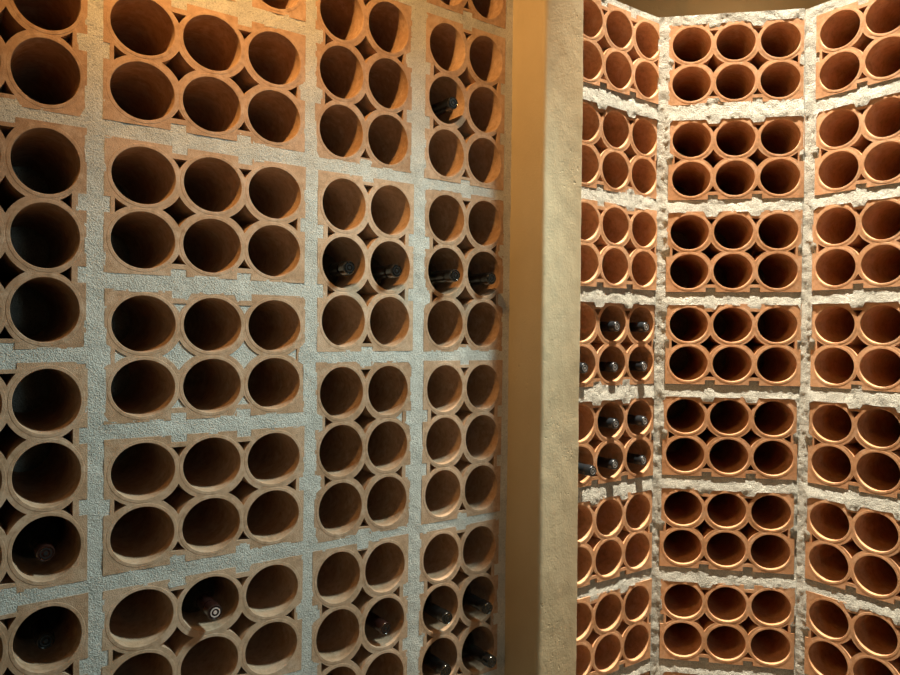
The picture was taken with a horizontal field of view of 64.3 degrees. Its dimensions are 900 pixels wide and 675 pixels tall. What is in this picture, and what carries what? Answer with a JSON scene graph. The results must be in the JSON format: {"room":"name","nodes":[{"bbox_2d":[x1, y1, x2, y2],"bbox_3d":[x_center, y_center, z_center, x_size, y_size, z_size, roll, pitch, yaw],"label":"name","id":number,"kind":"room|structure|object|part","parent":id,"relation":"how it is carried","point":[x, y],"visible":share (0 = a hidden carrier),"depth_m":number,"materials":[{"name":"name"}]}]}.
{"room":"wine cellar","nodes":[
{"label":"wine cellar","id":0,"kind":"room"},
{"bbox_2d":[0,0,658,674],"bbox_3d":[-0.376,-0.763,1.388,2.136,4.500,0.338,0,1,-36],"label":"wall","id":1,"kind":"structure","parent":0,"point":[29,310],"depth_m":1.30,"materials":[{"name":"grey concrete"}]},
{"bbox_2d":[0,117,86,348],"bbox_3d":[-0.721,-0.151,1.137,0.208,0.330,0.310,0,1,-36],"label":"block","id":2,"kind":"object","parent":1,"relation":"in","point":[55,151],"visible":1,"depth_m":1.07,"materials":[{"name":"ceramic"}]},
{"bbox_2d":[0,0,87,116],"bbox_3d":[-0.717,-0.497,1.133,0.208,0.330,0.310,0,1,-36],"label":"block","id":3,"kind":"object","parent":2,"relation":"on","point":[41,59],"visible":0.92,"depth_m":1.07,"materials":[{"name":"ceramic"}]},
{"bbox_2d":[0,593,87,674],"bbox_3d":[-0.724,0.548,1.147,0.208,0.330,0.310,0,1,-36],"label":"block","id":4,"kind":"object","parent":1,"relation":"attached to","point":[18,655],"visible":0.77,"depth_m":1.07,"materials":[{"name":"ceramic"}]},
{"bbox_2d":[15,606,60,648],"bbox_3d":[-0.690,0.450,1.187,0.073,0.073,0.295,0,0,-36],"label":"wine bottle","id":5,"kind":"object","parent":4,"relation":"in","point":[39,626],"visible":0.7,"depth_m":1.12,"materials":[{"name":"black glass"}]},
{"bbox_2d":[0,362,87,592],"bbox_3d":[-0.722,0.199,1.142,0.208,0.330,0.310,0,1,-36],"label":"block","id":6,"kind":"object","parent":1,"relation":"in","point":[55,487],"visible":0.98,"depth_m":1.07,"materials":[{"name":"ceramic"}]},
{"bbox_2d":[12,516,60,561],"bbox_3d":[-0.685,0.317,1.178,0.072,0.073,0.295,0,0,-36],"label":"wine bottle","id":7,"kind":"object","parent":6,"relation":"in","point":[39,538],"visible":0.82,"depth_m":1.12,"materials":[{"name":"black glass"}]},
{"bbox_2d":[102,555,302,674],"bbox_3d":[-0.491,0.491,1.318,0.330,0.208,0.310,1,0,-36],"label":"block","id":8,"kind":"object","parent":1,"relation":"on","point":[146,631],"visible":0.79,"depth_m":1.24,"materials":[{"name":"ceramic"}]},
{"bbox_2d":[181,577,222,619],"bbox_3d":[-0.472,0.448,1.292,0.072,0.073,0.295,0,0,-36],"label":"wine bottle","id":9,"kind":"object","parent":8,"relation":"in","point":[199,597],"visible":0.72,"depth_m":1.23,"materials":[{"name":"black glass"}]},
{"bbox_3d":[-0.474,0.449,1.295,0.072,0.072,0.288,29,-16,-33],"label":"glass","id":10,"kind":"part","parent":9,"relation":"part of","materials":[{"name":"black glass"}]},
{"bbox_2d":[103,426,304,575],"bbox_3d":[-0.488,0.259,1.316,0.330,0.208,0.310,0,1,-36],"label":"block","id":11,"kind":"object","parent":1,"relation":"in","point":[205,495],"visible":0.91,"depth_m":1.24,"materials":[{"name":"ceramic"}]},
{"bbox_2d":[103,0,305,151],"bbox_3d":[-0.483,-0.437,1.306,0.330,0.208,0.310,0,1,-36],"label":"block","id":12,"kind":"object","parent":1,"relation":"in","point":[197,68],"visible":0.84,"depth_m":1.22,"materials":[{"name":"ceramic"}]},
{"bbox_2d":[103,135,305,282],"bbox_3d":[-0.484,-0.204,1.310,0.330,0.208,0.310,0,1,-36],"label":"block","id":13,"kind":"object","parent":1,"relation":"in","point":[199,213],"visible":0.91,"depth_m":1.24,"materials":[{"name":"ceramic"}]},
{"bbox_2d":[104,288,304,424],"bbox_3d":[-0.486,0.027,1.314,0.330,0.208,0.310,0,1,-36],"label":"block","id":14,"kind":"object","parent":1,"relation":"in","point":[231,354],"visible":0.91,"depth_m":1.25,"materials":[{"name":"ceramic"}]},
{"bbox_2d":[230,0,305,21],"bbox_3d":[-0.481,-0.670,1.303,0.330,0.208,0.310,0,1,-36],"label":"block","id":15,"kind":"object","parent":1,"relation":"in","point":[296,9],"visible":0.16,"depth_m":1.27,"materials":[{"name":"ceramic"}]},
{"bbox_2d":[311,534,408,674],"bbox_3d":[-0.260,0.553,1.490,0.208,0.330,0.310,0,1,-36],"label":"block","id":16,"kind":"object","parent":1,"relation":"attached to","point":[347,581],"visible":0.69,"depth_m":1.40,"materials":[{"name":"ceramic"}]},
{"bbox_2d":[365,606,390,634],"bbox_3d":[-0.212,0.564,1.510,0.072,0.073,0.295,0,0,-36],"label":"wine bottle","id":17,"kind":"object","parent":16,"relation":"in","point":[373,620],"visible":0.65,"depth_m":1.40,"materials":[{"name":"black glass"}]},
{"bbox_2d":[314,361,411,542],"bbox_3d":[-0.254,0.208,1.488,0.208,0.330,0.310,0,1,-36],"label":"block","id":18,"kind":"object","parent":1,"relation":"in","point":[362,452],"visible":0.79,"depth_m":1.41,"materials":[{"name":"ceramic"}]},
{"bbox_2d":[315,0,411,172],"bbox_3d":[-0.251,-0.492,1.477,0.208,0.330,0.310,0,1,-36],"label":"block","id":19,"kind":"object","parent":1,"relation":"in","point":[363,75],"visible":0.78,"depth_m":1.40,"materials":[{"name":"ceramic"}]},
{"bbox_2d":[317,170,413,351],"bbox_3d":[-0.248,-0.141,1.485,0.208,0.330,0.310,0,1,-36],"label":"block","id":20,"kind":"object","parent":1,"relation":"in","point":[361,220],"visible":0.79,"depth_m":1.40,"materials":[{"name":"ceramic"}]},
{"bbox_2d":[322,253,354,284],"bbox_3d":[-0.272,-0.131,1.432,0.072,0.073,0.295,0,0,-36],"label":"wine bottle","id":21,"kind":"object","parent":20,"relation":"in","point":[332,269],"visible":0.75,"depth_m":1.34,"materials":[{"name":"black glass"}]},
{"bbox_3d":[-0.274,-0.130,1.435,0.072,0.072,0.288,-8,6,-36],"label":"glass","id":22,"kind":"part","parent":21,"relation":"part of","materials":[{"name":"black glass"}]},
{"bbox_2d":[370,257,401,285],"bbox_3d":[-0.189,-0.131,1.490,0.072,0.073,0.295,0,0,-36],"label":"wine bottle","id":23,"kind":"object","parent":20,"relation":"in","point":[379,272],"visible":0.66,"depth_m":1.40,"materials":[{"name":"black glass"}]},
{"bbox_3d":[-0.191,-0.130,1.493,0.072,0.072,0.288,-30,18,-32],"label":"glass","id":24,"kind":"part","parent":23,"relation":"part of","materials":[{"name":"black glass"}]},
{"bbox_2d":[418,518,498,674],"bbox_3d":[-0.071,0.557,1.629,0.208,0.330,0.310,0,1,-36],"label":"block","id":25,"kind":"object","parent":1,"relation":"in","point":[451,560],"visible":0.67,"depth_m":1.53,"materials":[{"name":"ceramic"}]},
{"bbox_2d":[422,645,450,674],"bbox_3d":[-0.094,0.676,1.575,0.072,0.073,0.295,0,0,-36],"label":"wine bottle","id":26,"kind":"object","parent":25,"relation":"in","point":[441,667],"visible":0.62,"depth_m":1.47,"materials":[{"name":"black glass"}]},
{"bbox_3d":[-0.096,0.676,1.577,0.072,0.072,0.288,48,-26,-27],"label":"glass","id":27,"kind":"part","parent":26,"relation":"part of","materials":[{"name":"black glass"}]},
{"bbox_2d":[423,593,451,623],"bbox_3d":[-0.092,0.568,1.573,0.072,0.073,0.295,0,0,-36],"label":"wine bottle","id":28,"kind":"object","parent":25,"relation":"in","point":[442,615],"visible":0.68,"depth_m":1.47,"materials":[{"name":"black glass"}]},
{"bbox_3d":[-0.094,0.568,1.576,0.072,0.072,0.288,40,-22,-30],"label":"glass","id":29,"kind":"part","parent":28,"relation":"part of","materials":[{"name":"black glass"}]},
{"bbox_2d":[462,584,492,613],"bbox_3d":[-0.006,0.569,1.627,0.072,0.073,0.295,0,0,-36],"label":"wine bottle","id":30,"kind":"object","parent":25,"relation":"in","point":[484,606],"visible":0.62,"depth_m":1.53,"materials":[{"name":"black glass"}]},
{"bbox_3d":[-0.008,0.569,1.630,0.072,0.072,0.288,-28,17,-33],"label":"glass","id":31,"kind":"part","parent":30,"relation":"part of","materials":[{"name":"black glass"}]},
{"bbox_2d":[462,632,496,667],"bbox_3d":[0.001,0.677,1.616,0.072,0.073,0.295,0,0,-36],"label":"wine bottle","id":32,"kind":"object","parent":25,"relation":"in","point":[469,648],"visible":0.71,"depth_m":1.53,"materials":[{"name":"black glass"}]},
{"bbox_3d":[-0.001,0.677,1.619,0.072,0.072,0.288,31,-17,-33],"label":"glass","id":33,"kind":"part","parent":32,"relation":"part of","materials":[{"name":"black glass"}]},
{"bbox_2d":[421,360,502,524],"bbox_3d":[-0.064,0.211,1.628,0.208,0.330,0.310,1,0,-36],"label":"block","id":34,"kind":"object","parent":1,"relation":"in","point":[461,433],"visible":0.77,"depth_m":1.54,"materials":[{"name":"ceramic"}]},
{"bbox_2d":[423,188,503,351],"bbox_3d":[-0.059,-0.138,1.625,0.208,0.330,0.310,0,1,-36],"label":"block","id":35,"kind":"object","parent":1,"relation":"in","point":[464,234],"visible":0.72,"depth_m":1.53,"materials":[{"name":"ceramic"}]},
{"bbox_2d":[428,263,459,288],"bbox_3d":[-0.076,-0.128,1.562,0.072,0.073,0.295,0,0,-36],"label":"wine bottle","id":36,"kind":"object","parent":35,"relation":"in","point":[450,275],"visible":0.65,"depth_m":1.47,"materials":[{"name":"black glass"}]},
{"bbox_3d":[-0.078,-0.128,1.565,0.072,0.072,0.288,39,-21,-30],"label":"glass","id":37,"kind":"part","parent":36,"relation":"part of","materials":[{"name":"black glass"}]},
{"bbox_2d":[468,269,495,287],"bbox_3d":[0.001,-0.127,1.628,0.072,0.073,0.295,0,0,-36],"label":"wine bottle","id":38,"kind":"object","parent":35,"relation":"in","point":[487,278],"visible":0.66,"depth_m":1.52,"materials":[{"name":"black glass"}]},
{"bbox_3d":[-0.001,-0.127,1.631,0.072,0.072,0.288,43,-23,-29],"label":"glass","id":39,"kind":"part","parent":38,"relation":"part of","materials":[{"name":"black glass"}]},
{"bbox_2d":[424,12,505,190],"bbox_3d":[-0.057,-0.487,1.619,0.208,0.330,0.310,0,1,-36],"label":"block","id":40,"kind":"object","parent":1,"relation":"in","point":[463,142],"visible":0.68,"depth_m":1.53,"materials":[{"name":"ceramic"}]},
{"bbox_2d":[430,97,457,116],"bbox_3d":[-0.081,-0.477,1.566,0.072,0.073,0.295,0,0,-36],"label":"wine bottle","id":41,"kind":"object","parent":40,"relation":"in","point":[449,104],"visible":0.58,"depth_m":1.46,"materials":[{"name":"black glass"}]},
{"bbox_2d":[427,0,505,28],"bbox_3d":[-0.053,-0.837,1.615,0.208,0.330,0.310,0,1,-36],"label":"block","id":42,"kind":"object","parent":1,"relation":"in","point":[493,12],"visible":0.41,"depth_m":1.54,"materials":[{"name":"ceramic"}]},
{"bbox_2d":[578,397,653,487],"bbox_3d":[0.309,0.254,1.906,0.330,0.208,0.310,0,1,-36],"label":"block","id":43,"kind":"object","parent":1,"relation":"in","point":[595,441],"visible":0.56,"depth_m":1.81,"materials":[{"name":"ceramic"}]},
{"bbox_2d":[578,462,595,475],"bbox_3d":[0.250,0.312,1.802,0.072,0.073,0.295,0,0,-36],"label":"wine bottle","id":44,"kind":"object","parent":43,"relation":"in","point":[586,469],"visible":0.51,"depth_m":1.69,"materials":[{"name":"glass"}]},
{"bbox_2d":[597,456,617,469],"bbox_3d":[0.322,0.312,1.887,0.072,0.073,0.295,0,0,-36],"label":"wine bottle","id":45,"kind":"object","parent":43,"relation":"in","point":[608,463],"visible":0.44,"depth_m":1.77,"materials":[{"name":"glass"}]},
{"bbox_2d":[598,416,618,428],"bbox_3d":[0.324,0.211,1.885,0.072,0.073,0.295,0,0,-36],"label":"wine bottle","id":46,"kind":"object","parent":43,"relation":"in","point":[611,423],"visible":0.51,"depth_m":1.77,"materials":[{"name":"glass"}]},
{"bbox_2d":[627,452,646,464],"bbox_3d":[0.410,0.312,1.950,0.072,0.073,0.295,0,0,-36],"label":"wine bottle","id":47,"kind":"object","parent":43,"relation":"in","point":[638,459],"visible":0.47,"depth_m":1.84,"materials":[{"name":"glass"}]},
{"bbox_2d":[627,414,647,425],"bbox_3d":[0.412,0.211,1.947,0.072,0.073,0.295,0,0,-36],"label":"wine bottle","id":48,"kind":"object","parent":43,"relation":"in","point":[639,420],"visible":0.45,"depth_m":1.83,"materials":[{"name":"glass"}]},
{"bbox_2d":[579,301,654,386],"bbox_3d":[0.314,0.013,1.907,0.330,0.208,0.310,0,1,-36],"label":"block","id":49,"kind":"object","parent":1,"relation":"in","point":[622,346],"visible":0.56,"depth_m":1.81,"materials":[{"name":"ceramic"}]},
{"bbox_2d":[579,362,587,372],"bbox_3d":[0.236,0.071,1.829,0.072,0.073,0.295,0,0,-36],"label":"wine bottle","id":50,"kind":"object","parent":49,"relation":"in","point":[583,367],"visible":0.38,"depth_m":1.71,"materials":[{"name":"glass"}]},
{"bbox_2d":[599,361,617,371],"bbox_3d":[0.323,0.071,1.894,0.072,0.073,0.295,0,0,-36],"label":"wine bottle","id":51,"kind":"object","parent":49,"relation":"in","point":[603,366],"visible":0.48,"depth_m":1.78,"materials":[{"name":"glass"}]},
{"bbox_2d":[600,321,619,331],"bbox_3d":[0.327,-0.029,1.889,0.072,0.073,0.295,0,0,-36],"label":"wine bottle","id":52,"kind":"object","parent":49,"relation":"in","point":[611,326],"visible":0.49,"depth_m":1.77,"materials":[{"name":"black glass"}]},
{"bbox_2d":[628,361,647,370],"bbox_3d":[0.413,0.072,1.954,0.072,0.073,0.295,0,0,-36],"label":"wine bottle","id":53,"kind":"object","parent":49,"relation":"in","point":[633,365],"visible":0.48,"depth_m":1.84,"materials":[{"name":"glass"}]},
{"bbox_2d":[629,322,648,331],"bbox_3d":[0.416,-0.029,1.950,0.072,0.073,0.295,0,0,-36],"label":"wine bottle","id":54,"kind":"object","parent":49,"relation":"in","point":[633,326],"visible":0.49,"depth_m":1.84,"materials":[{"name":"glass"}]},
{"bbox_2d":[580,198,657,289],"bbox_3d":[0.321,-0.229,1.902,0.330,0.208,0.310,0,1,-36],"label":"block","id":55,"kind":"object","parent":1,"relation":"in","point":[618,245],"visible":0.52,"depth_m":1.81,"materials":[{"name":"ceramic"}]},
{"bbox_2d":[582,99,656,198],"bbox_3d":[0.321,-0.468,1.902,0.330,0.208,0.310,0,1,-36],"label":"block","id":56,"kind":"object","parent":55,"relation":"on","point":[619,150],"visible":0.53,"depth_m":1.81,"materials":[{"name":"ceramic"}]},
{"bbox_2d":[583,0,659,103],"bbox_3d":[0.329,-0.715,1.900,0.330,0.208,0.310,1,1,-36],"label":"block","id":57,"kind":"object","parent":1,"relation":"in","point":[620,50],"visible":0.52,"depth_m":1.81,"materials":[{"name":"ceramic"}]},
{"bbox_3d":[0.300,0.971,1.912,0.330,0.208,0.310,1,0,-36],"label":"block","id":58,"kind":"object","parent":1,"relation":"in","visible":0},
{"bbox_2d":[576,579,651,674],"bbox_3d":[0.304,0.732,1.908,0.330,0.208,0.310,1,0,-36],"label":"block","id":59,"kind":"object","parent":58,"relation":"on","point":[614,628],"visible":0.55,"depth_m":1.82,"materials":[{"name":"ceramic"}]},
{"bbox_2d":[577,490,652,587],"bbox_3d":[0.306,0.496,1.906,0.330,0.208,0.310,0,1,-36],"label":"block","id":60,"kind":"object","parent":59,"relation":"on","point":[614,535],"visible":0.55,"depth_m":1.82,"materials":[{"name":"ceramic"}]},
{"bbox_2d":[504,0,582,674],"bbox_3d":[0.126,-0.759,1.682,0.120,4.500,0.406,0,0,-37],"label":"wall pillar","id":61,"kind":"structure","parent":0,"point":[541,545],"depth_m":1.53,"materials":[{"name":"paint"}]},
{"bbox_2d":[616,0,816,17],"bbox_3d":[0.794,-1.918,2.204,0.590,2.175,0.200,1,0,10],"label":"wall","id":62,"kind":"structure","parent":0,"point":[658,8],"depth_m":2.11,"materials":[{"name":"beige paint"}]},
{"bbox_2d":[651,8,804,674],"bbox_3d":[0.734,0.331,2.005,0.436,2.330,0.356,1,1,10],"label":"wall","id":63,"kind":"structure","parent":0,"point":[757,110],"depth_m":1.86,"materials":[{"name":"grey concrete"}]},
{"bbox_2d":[663,672,697,674],"bbox_3d":[0.741,0.976,2.004,0.330,0.208,0.310,1,1,10],"label":"block","id":64,"kind":"object","parent":63,"relation":"in","point":[664,673],"visible":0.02,"depth_m":1.87,"materials":[{"name":"ceramic"}]},
{"bbox_2d":[659,579,794,669],"bbox_3d":[0.739,0.737,2.000,0.330,0.208,0.310,1,1,10],"label":"block","id":65,"kind":"object","parent":63,"relation":"in","point":[733,624],"visible":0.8,"depth_m":1.88,"materials":[{"name":"ceramic"}]},
{"bbox_2d":[659,488,794,573],"bbox_3d":[0.738,0.495,1.998,0.330,0.208,0.310,1,1,10],"label":"block","id":66,"kind":"object","parent":63,"relation":"in","point":[733,531],"visible":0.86,"depth_m":1.88,"materials":[{"name":"ceramic"}]},
{"bbox_2d":[662,396,796,479],"bbox_3d":[0.744,0.254,1.995,0.330,0.208,0.310,1,1,10],"label":"block","id":67,"kind":"object","parent":63,"relation":"in","point":[773,429],"visible":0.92,"depth_m":1.88,"materials":[{"name":"ceramic"}]},
{"bbox_2d":[665,304,801,385],"bbox_3d":[0.750,0.016,1.990,0.330,0.208,0.310,1,1,10],"label":"block","id":68,"kind":"object","parent":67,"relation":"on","point":[742,344],"visible":0.95,"depth_m":1.86,"materials":[{"name":"ceramic"}]},
{"bbox_2d":[666,210,802,291],"bbox_3d":[0.752,-0.222,1.987,0.330,0.208,0.310,1,1,10],"label":"block","id":69,"kind":"object","parent":63,"relation":"in","point":[780,263],"visible":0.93,"depth_m":1.87,"materials":[{"name":"ceramic"}]},
{"bbox_2d":[668,17,804,105],"bbox_3d":[0.757,-0.706,1.984,0.330,0.208,0.310,1,1,10],"label":"block","id":70,"kind":"object","parent":63,"relation":"in","point":[743,61],"visible":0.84,"depth_m":1.86,"materials":[{"name":"ceramic"}]},
{"bbox_2d":[668,115,804,199],"bbox_3d":[0.757,-0.461,1.985,0.330,0.208,0.310,1,1,10],"label":"block","id":71,"kind":"object","parent":63,"relation":"in","point":[744,157],"visible":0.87,"depth_m":1.87,"materials":[{"name":"ceramic"}]},
{"bbox_2d":[817,0,829,4],"bbox_3d":[1.377,-1.910,1.789,0.200,2.175,0.792,0,0,-35],"label":"wall","id":72,"kind":"structure","parent":0,"point":[819,2],"depth_m":2.05,"materials":[{"name":"beige paint"}]},
{"bbox_2d":[795,0,899,674],"bbox_3d":[1.196,0.340,1.645,0.349,2.329,0.716,1,0,-35],"label":"wall","id":73,"kind":"structure","parent":0,"point":[855,397],"depth_m":1.77,"materials":[{"name":"grey concrete"}]},
{"bbox_2d":[804,591,899,674],"bbox_3d":[1.110,0.741,1.746,0.310,0.208,0.330,1,0,-35],"label":"block","id":74,"kind":"object","parent":73,"relation":"attached to","point":[840,640],"visible":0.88,"depth_m":1.75,"materials":[{"name":"ceramic"}]},
{"bbox_2d":[805,498,899,603],"bbox_3d":[1.113,0.503,1.747,0.310,0.208,0.330,1,0,-35],"label":"block","id":75,"kind":"object","parent":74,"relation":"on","point":[860,549],"visible":0.93,"depth_m":1.74,"materials":[{"name":"ceramic"}]},
{"bbox_2d":[808,401,899,497],"bbox_3d":[1.118,0.262,1.746,0.310,0.208,0.330,1,0,-35],"label":"block","id":76,"kind":"object","parent":73,"relation":"in","point":[860,447],"visible":0.97,"depth_m":1.75,"materials":[{"name":"ceramic"}]},
{"bbox_2d":[810,301,899,391],"bbox_3d":[1.123,0.021,1.743,0.310,0.208,0.330,1,0,-35],"label":"block","id":77,"kind":"object","parent":73,"relation":"in","point":[857,346],"visible":1,"depth_m":1.75,"materials":[{"name":"ceramic"}]},
{"bbox_2d":[812,196,899,290],"bbox_3d":[1.125,-0.218,1.741,0.310,0.208,0.330,1,0,-35],"label":"block","id":78,"kind":"object","parent":73,"relation":"in","point":[860,244],"visible":0.97,"depth_m":1.75,"materials":[{"name":"ceramic"}]},
{"bbox_2d":[814,92,899,195],"bbox_3d":[1.131,-0.455,1.738,0.310,0.208,0.330,1,0,-35],"label":"block","id":79,"kind":"object","parent":73,"relation":"in","point":[857,145],"visible":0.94,"depth_m":1.74,"materials":[{"name":"ceramic"}]},
{"bbox_2d":[816,0,899,98],"bbox_3d":[1.133,-0.695,1.737,0.310,0.208,0.330,1,0,-35],"label":"block","id":80,"kind":"object","parent":73,"relation":"in","point":[855,43],"visible":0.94,"depth_m":1.74,"materials":[{"name":"ceramic"}]}
]}

